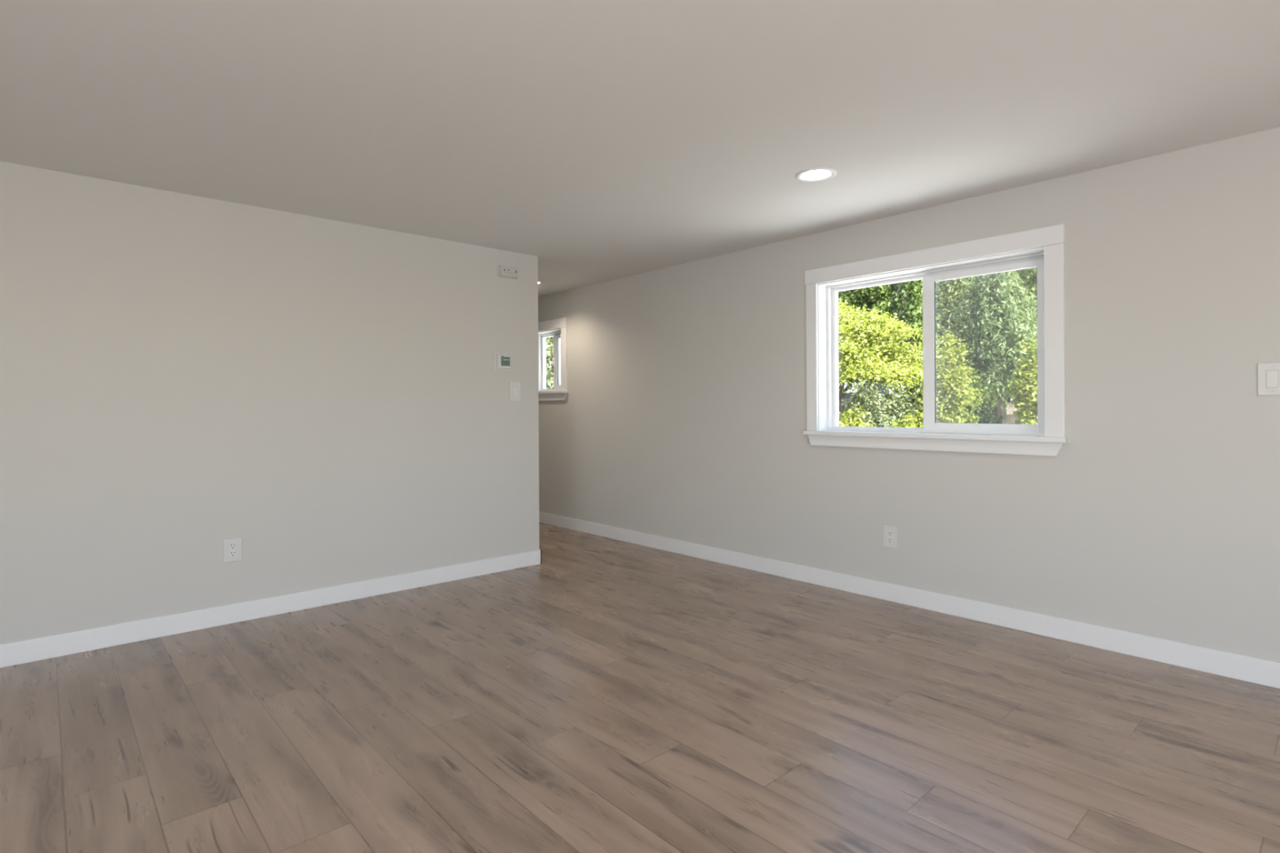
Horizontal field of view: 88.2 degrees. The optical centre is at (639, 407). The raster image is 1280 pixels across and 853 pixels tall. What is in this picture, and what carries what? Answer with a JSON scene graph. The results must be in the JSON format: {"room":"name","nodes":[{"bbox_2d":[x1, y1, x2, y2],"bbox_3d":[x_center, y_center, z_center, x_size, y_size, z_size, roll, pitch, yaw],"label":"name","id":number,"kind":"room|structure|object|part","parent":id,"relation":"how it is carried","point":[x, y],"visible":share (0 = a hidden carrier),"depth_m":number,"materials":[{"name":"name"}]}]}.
{"room":"empty living room","nodes":[
{"label":"empty living room","id":0,"kind":"room"},
{"bbox_2d":[0,161,539,644],"bbox_3d":[-3.600,0.033,4.157,5.035,2.200,3.003,0,0,-42],"label":"wall","id":1,"kind":"structure","parent":0,"point":[181,375],"depth_m":3.47,"materials":[{"name":"paint"}]},
{"bbox_2d":[222,537,242,562],"bbox_3d":[-2.129,0.744,3.454,0.085,0.123,0.009,0,0,-42],"label":"wall outlet","id":2,"kind":"object","parent":1,"relation":"attached to","point":[232,547],"visible":1,"depth_m":3.45,"materials":[{"name":"white plastic"}]},
{"bbox_2d":[229,542,236,556],"bbox_3d":[-2.128,0.744,3.453,0.033,0.067,0.004,0,0,-42],"label":"receptacle","id":3,"kind":"object","parent":2,"relation":"attached to","point":[233,546],"depth_m":3.45,"materials":[{"name":"plastic"}]},
{"bbox_2d":[0,549,542,667],"bbox_3d":[-3.586,1.082,4.157,5.048,0.101,3.016,0,0,-42],"label":"baseboard","id":4,"kind":"structure","parent":1,"relation":"attached to","point":[14,653],"depth_m":3.46,"materials":[{"name":"paint"}]},
{"bbox_2d":[493,352,511,370],"bbox_3d":[-0.938,-0.314,4.521,0.132,0.118,0.031,0,0,-42],"label":"thermostat","id":5,"kind":"object","parent":1,"relation":"attached to","point":[501,362],"visible":1,"depth_m":4.50,"materials":[{"name":"white plastic"}]},
{"bbox_2d":[497,265,517,279],"bbox_3d":[-0.906,-0.933,4.551,0.144,0.080,0.034,0,0,-42],"label":"smoke detector","id":6,"kind":"object","parent":1,"relation":"attached to","point":[507,272],"visible":1,"depth_m":4.53,"materials":[{"name":"grey plastic"}]},
{"bbox_2d":[509,382,520,400],"bbox_3d":[-0.868,-0.110,4.596,0.087,0.129,0.012,0,0,-42],"label":"light switch","id":7,"kind":"object","parent":1,"relation":"attached to","point":[514,387],"visible":1,"depth_m":4.59,"materials":[{"name":"white plastic"}]},
{"bbox_2d":[0,522,1279,852],"bbox_3d":[-1.024,1.179,2.034,6.300,0.120,9.900,0,0,-42],"label":"floor","id":8,"kind":"structure","parent":0,"point":[603,695],"depth_m":2.28,"materials":[{"name":"wood"}]},
{"bbox_2d":[0,0,1279,297],"bbox_3d":[-1.036,-1.181,2.034,6.300,0.200,9.900,0,0,-42],"label":"ceiling","id":9,"kind":"structure","parent":0,"point":[598,141],"depth_m":2.35,"materials":[{"name":"paint"}]},
{"bbox_2d":[795,167,836,182],"bbox_3d":[0.824,-1.088,3.093,0.188,0.012,0.188,0,0,-42],"label":"recessed light","id":10,"kind":"object","parent":9,"relation":"in","point":[816,174],"visible":1,"depth_m":3.08,"materials":[{"name":"paint"}]},
{"bbox_2d":[801,169,831,179],"bbox_3d":[0.824,-1.086,3.093,0.133,0.008,0.133,0,0,-42],"label":"diffuser","id":11,"kind":"object","parent":10,"relation":"attached to","point":[811,174],"depth_m":3.08,"materials":[{"name":"white plastic"}]},
{"bbox_2d":[537,127,1279,662],"bbox_3d":[1.250,0.008,4.097,0.150,2.200,9.900,0,0,-42],"label":"wall","id":12,"kind":"structure","parent":0,"point":[682,415],"depth_m":3.25,"materials":[{"name":"paint"}]},
{"bbox_2d":[537,317,568,400],"bbox_3d":[-0.863,-0.449,6.411,0.207,0.763,0.732,0,0,-42],"label":"window","id":13,"kind":"structure","parent":12,"relation":"in","point":[557,328],"depth_m":6.39,"materials":[{"name":"paint"}]},
{"bbox_3d":[-0.815,-0.446,6.459,0.073,0.575,0.542,0,0,-42],"label":"frame","id":14,"kind":"part","parent":13,"relation":"part of","materials":[{"name":"white plastic"}]},
{"bbox_3d":[-0.919,-0.785,6.365,0.020,0.090,0.719,0,0,-42],"label":"head casing","id":15,"kind":"part","parent":13,"relation":"part of","materials":[{"name":"paint"}]},
{"bbox_3d":[-0.888,-0.145,6.386,0.135,0.026,0.732,0,0,-42],"label":"sill","id":16,"kind":"part","parent":13,"relation":"part of","materials":[{"name":"paint"}]},
{"bbox_3d":[-0.744,-0.436,6.352,0.025,0.535,0.272,0,0,-42],"label":"sliding sash","id":17,"kind":"part","parent":13,"relation":"part of","materials":[{"name":"white plastic"}]},
{"bbox_3d":[-0.715,-0.445,6.387,0.010,0.519,0.216,0,0,-42],"label":"screen frame","id":18,"kind":"part","parent":13,"relation":"part of","materials":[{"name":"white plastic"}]},
{"bbox_3d":[-0.705,-0.450,6.131,0.018,0.581,0.083,0,0,-42],"label":"casing","id":19,"kind":"part","parent":13,"relation":"part of","materials":[{"name":"paint"}]},
{"bbox_2d":[883,524,897,548],"bbox_3d":[1.431,0.740,3.782,0.009,0.123,0.085,0,0,-42],"label":"wall outlet","id":20,"kind":"object","parent":12,"relation":"attached to","point":[890,533],"visible":1,"depth_m":3.78,"materials":[{"name":"white plastic"}]},
{"bbox_2d":[887,530,893,542],"bbox_3d":[1.430,0.740,3.781,0.004,0.067,0.033,0,0,-42],"label":"receptacle","id":21,"kind":"object","parent":20,"relation":"attached to","point":[890,533],"depth_m":3.78,"materials":[{"name":"plastic"}]},
{"bbox_2d":[538,511,1279,688],"bbox_3d":[1.195,1.058,4.042,0.013,0.101,9.600,0,0,-42],"label":"baseboard","id":22,"kind":"structure","parent":12,"relation":"attached to","point":[1233,665],"depth_m":3.40,"materials":[{"name":"paint"}]},
{"bbox_2d":[803,223,1067,456],"bbox_3d":[1.586,-0.316,3.704,0.207,1.100,1.443,0,0,-42],"label":"window","id":23,"kind":"structure","parent":12,"relation":"in","point":[1042,248],"depth_m":3.60,"materials":[{"name":"paint"}]},
{"bbox_3d":[1.082,-0.313,4.156,0.018,0.918,0.075,0,0,-42],"label":"casing","id":24,"kind":"part","parent":23,"relation":"part of","materials":[{"name":"paint"}]},
{"bbox_3d":[1.529,-0.820,3.658,0.020,0.090,1.430,0,0,-42],"label":"head casing","id":25,"kind":"part","parent":23,"relation":"part of","materials":[{"name":"paint"}]},
{"bbox_3d":[1.562,0.156,3.679,0.135,0.026,1.443,0,0,-42],"label":"sill","id":26,"kind":"part","parent":23,"relation":"part of","materials":[{"name":"paint"}]},
{"bbox_3d":[1.633,-0.313,3.752,0.073,0.912,1.253,0,0,-42],"label":"frame","id":27,"kind":"part","parent":23,"relation":"part of","materials":[{"name":"white plastic"}]},
{"bbox_3d":[1.822,-0.304,3.514,0.025,0.872,0.632,0,0,-42],"label":"sliding sash","id":28,"kind":"part","parent":23,"relation":"part of","materials":[{"name":"white plastic"}]},
{"bbox_3d":[1.982,-0.318,3.160,0.018,0.918,0.083,0,0,-42],"label":"casing","id":29,"kind":"part","parent":23,"relation":"part of","materials":[{"name":"paint"}]},
{"bbox_2d":[1257,362,1279,395],"bbox_3d":[2.491,-0.113,2.603,0.012,0.129,0.087,0,0,-42],"label":"light switch","id":30,"kind":"object","parent":12,"relation":"attached to","point":[1268,373],"visible":1,"depth_m":2.61,"materials":[{"name":"white plastic"}]},
{"label":"outside","id":31,"kind":"structure","parent":0,"visible":0},
{"bbox_3d":[11.080,1.360,24.842,42.250,0.096,66.000,0,0,-42],"label":"ground","id":32,"kind":"structure","parent":31,"visible":0},
{"bbox_2d":[546,336,553,389],"bbox_3d":[-1.172,-0.504,11.261,2.578,3.756,2.908,0,0,-12],"label":"tree","id":33,"kind":"object","parent":32,"relation":"on","point":[549,340],"visible":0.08,"depth_m":10.86,"materials":[{"name":"green plant"}]},
{"bbox_2d":[546,355,553,388],"bbox_3d":[-2.056,-1.230,16.541,3.878,5.221,4.719,0,0,-42],"label":"tree","id":34,"kind":"object","parent":32,"relation":"on","point":[548,356],"visible":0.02,"depth_m":15.25,"materials":[{"name":"green plant"}]},
{"bbox_2d":[832,402,877,431],"bbox_3d":[2.926,0.645,9.078,0.983,1.421,1.010,0,0,-42],"label":"shrub","id":35,"kind":"object","parent":32,"relation":"on","point":[844,421],"visible":0.16,"depth_m":8.90,"materials":[{"name":"yellow plant"}]},
{"bbox_2d":[843,377,893,426],"bbox_3d":[3.836,0.330,13.511,1.490,2.030,2.100,0,0,-42],"label":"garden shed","id":36,"kind":"object","parent":32,"relation":"on","point":[846,397],"visible":0.05,"depth_m":12.67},
{"bbox_2d":[839,381,917,432],"bbox_3d":[3.336,0.490,9.228,1.155,1.728,1.244,0,0,-42],"label":"shrub","id":37,"kind":"object","parent":32,"relation":"on","point":[877,416],"visible":0.56,"depth_m":9.11,"materials":[{"name":"green plant"}]},
{"bbox_2d":[838,279,952,398],"bbox_3d":[5.650,-1.417,15.725,3.074,5.509,3.282,0,0,-42],"label":"tree","id":38,"kind":"object","parent":32,"relation":"on","point":[872,297],"visible":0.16,"depth_m":14.98,"materials":[{"name":"green plant"}]},
{"bbox_2d":[838,297,955,420],"bbox_3d":[2.882,-0.190,10.364,4.059,3.101,3.488,0,0,19],"label":"bush","id":39,"kind":"object","parent":32,"relation":"on","point":[878,362],"visible":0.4,"depth_m":9.42,"materials":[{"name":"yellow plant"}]},
{"bbox_2d":[880,407,915,427],"bbox_3d":[4.020,0.669,10.319,0.030,1.350,0.600,0,0,-42],"label":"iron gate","id":40,"kind":"object","parent":32,"relation":"on","point":[882,407],"visible":0.06,"depth_m":10.26,"materials":[{"name":"metal"}]},
{"bbox_2d":[884,280,923,422],"bbox_3d":[4.800,-1.897,12.482,2.273,6.564,2.133,0,0,-42],"label":"tree","id":41,"kind":"object","parent":32,"relation":"on","point":[902,308],"visible":0.13,"depth_m":12.21,"materials":[{"name":"green plant"}]},
{"bbox_2d":[887,408,932,433],"bbox_3d":[3.504,0.685,8.462,0.960,1.346,0.826,0,0,-42],"label":"shrub","id":42,"kind":"object","parent":32,"relation":"on","point":[907,424],"visible":0.04,"depth_m":8.46,"materials":[{"name":"yellow plant"}]},
{"bbox_2d":[914,329,983,426],"bbox_3d":[4.006,0.168,8.592,0.822,2.354,1.013,0,0,23],"label":"shrub","id":43,"kind":"object","parent":32,"relation":"on","point":[953,382],"visible":0.81,"depth_m":8.44,"materials":[{"name":"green plant"}]},
{"bbox_2d":[884,274,1022,423],"bbox_3d":[8.136,-1.942,23.541,4.142,6.872,26.309,0,0,-42],"label":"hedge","id":44,"kind":"object","parent":32,"relation":"on","point":[1008,394],"visible":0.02,"depth_m":21.23,"materials":[{"name":"green plant"}]},
{"bbox_2d":[916,271,1020,371],"bbox_3d":[8.696,-1.746,17.600,3.456,6.148,3.321,0,0,16],"label":"birch tree","id":45,"kind":"object","parent":32,"relation":"on","point":[953,286],"visible":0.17,"depth_m":17.22,"materials":[{"name":"green plant"}]},
{"bbox_2d":[906,270,1037,435],"bbox_3d":[5.827,-0.514,10.485,2.158,3.699,2.326,0,0,-31],"label":"cypress tree","id":46,"kind":"object","parent":32,"relation":"on","point":[1003,321],"visible":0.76,"depth_m":10.15,"materials":[{"name":"green plant"}]},
{"bbox_2d":[942,359,1002,435],"bbox_3d":[4.777,0.317,9.569,1.008,2.052,0.904,0,0,-42],"label":"shrub","id":47,"kind":"object","parent":32,"relation":"on","point":[984,406],"visible":0.24,"depth_m":9.42,"materials":[{"name":"green plant"}]},
{"bbox_2d":[936,401,1026,435],"bbox_3d":[6.957,0.579,11.909,0.150,1.500,4.340,0,0,-42],"label":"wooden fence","id":48,"kind":"object","parent":32,"relation":"on","point":[1010,415],"visible":0.02,"depth_m":12.14,"materials":[{"name":"brown wood"}]},
{"bbox_3d":[6.993,0.084,11.918,0.040,0.090,4.300,0,0,-42],"label":"rail","id":49,"kind":"part","parent":48,"relation":"part of","materials":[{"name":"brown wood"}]},
{"bbox_2d":[969,266,1037,345],"bbox_3d":[8.290,-1.327,12.856,3.591,5.307,3.064,0,0,36],"label":"tree","id":50,"kind":"object","parent":32,"relation":"on","point":[1031,273],"visible":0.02,"depth_m":12.44,"materials":[{"name":"green plant"}]},
{"bbox_2d":[1005,336,1037,435],"bbox_3d":[5.278,0.200,8.823,0.918,2.277,0.681,0,0,-42],"label":"shrub","id":51,"kind":"object","parent":32,"relation":"on","point":[1026,394],"visible":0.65,"depth_m":8.74,"materials":[{"name":"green plant"}]}
]}

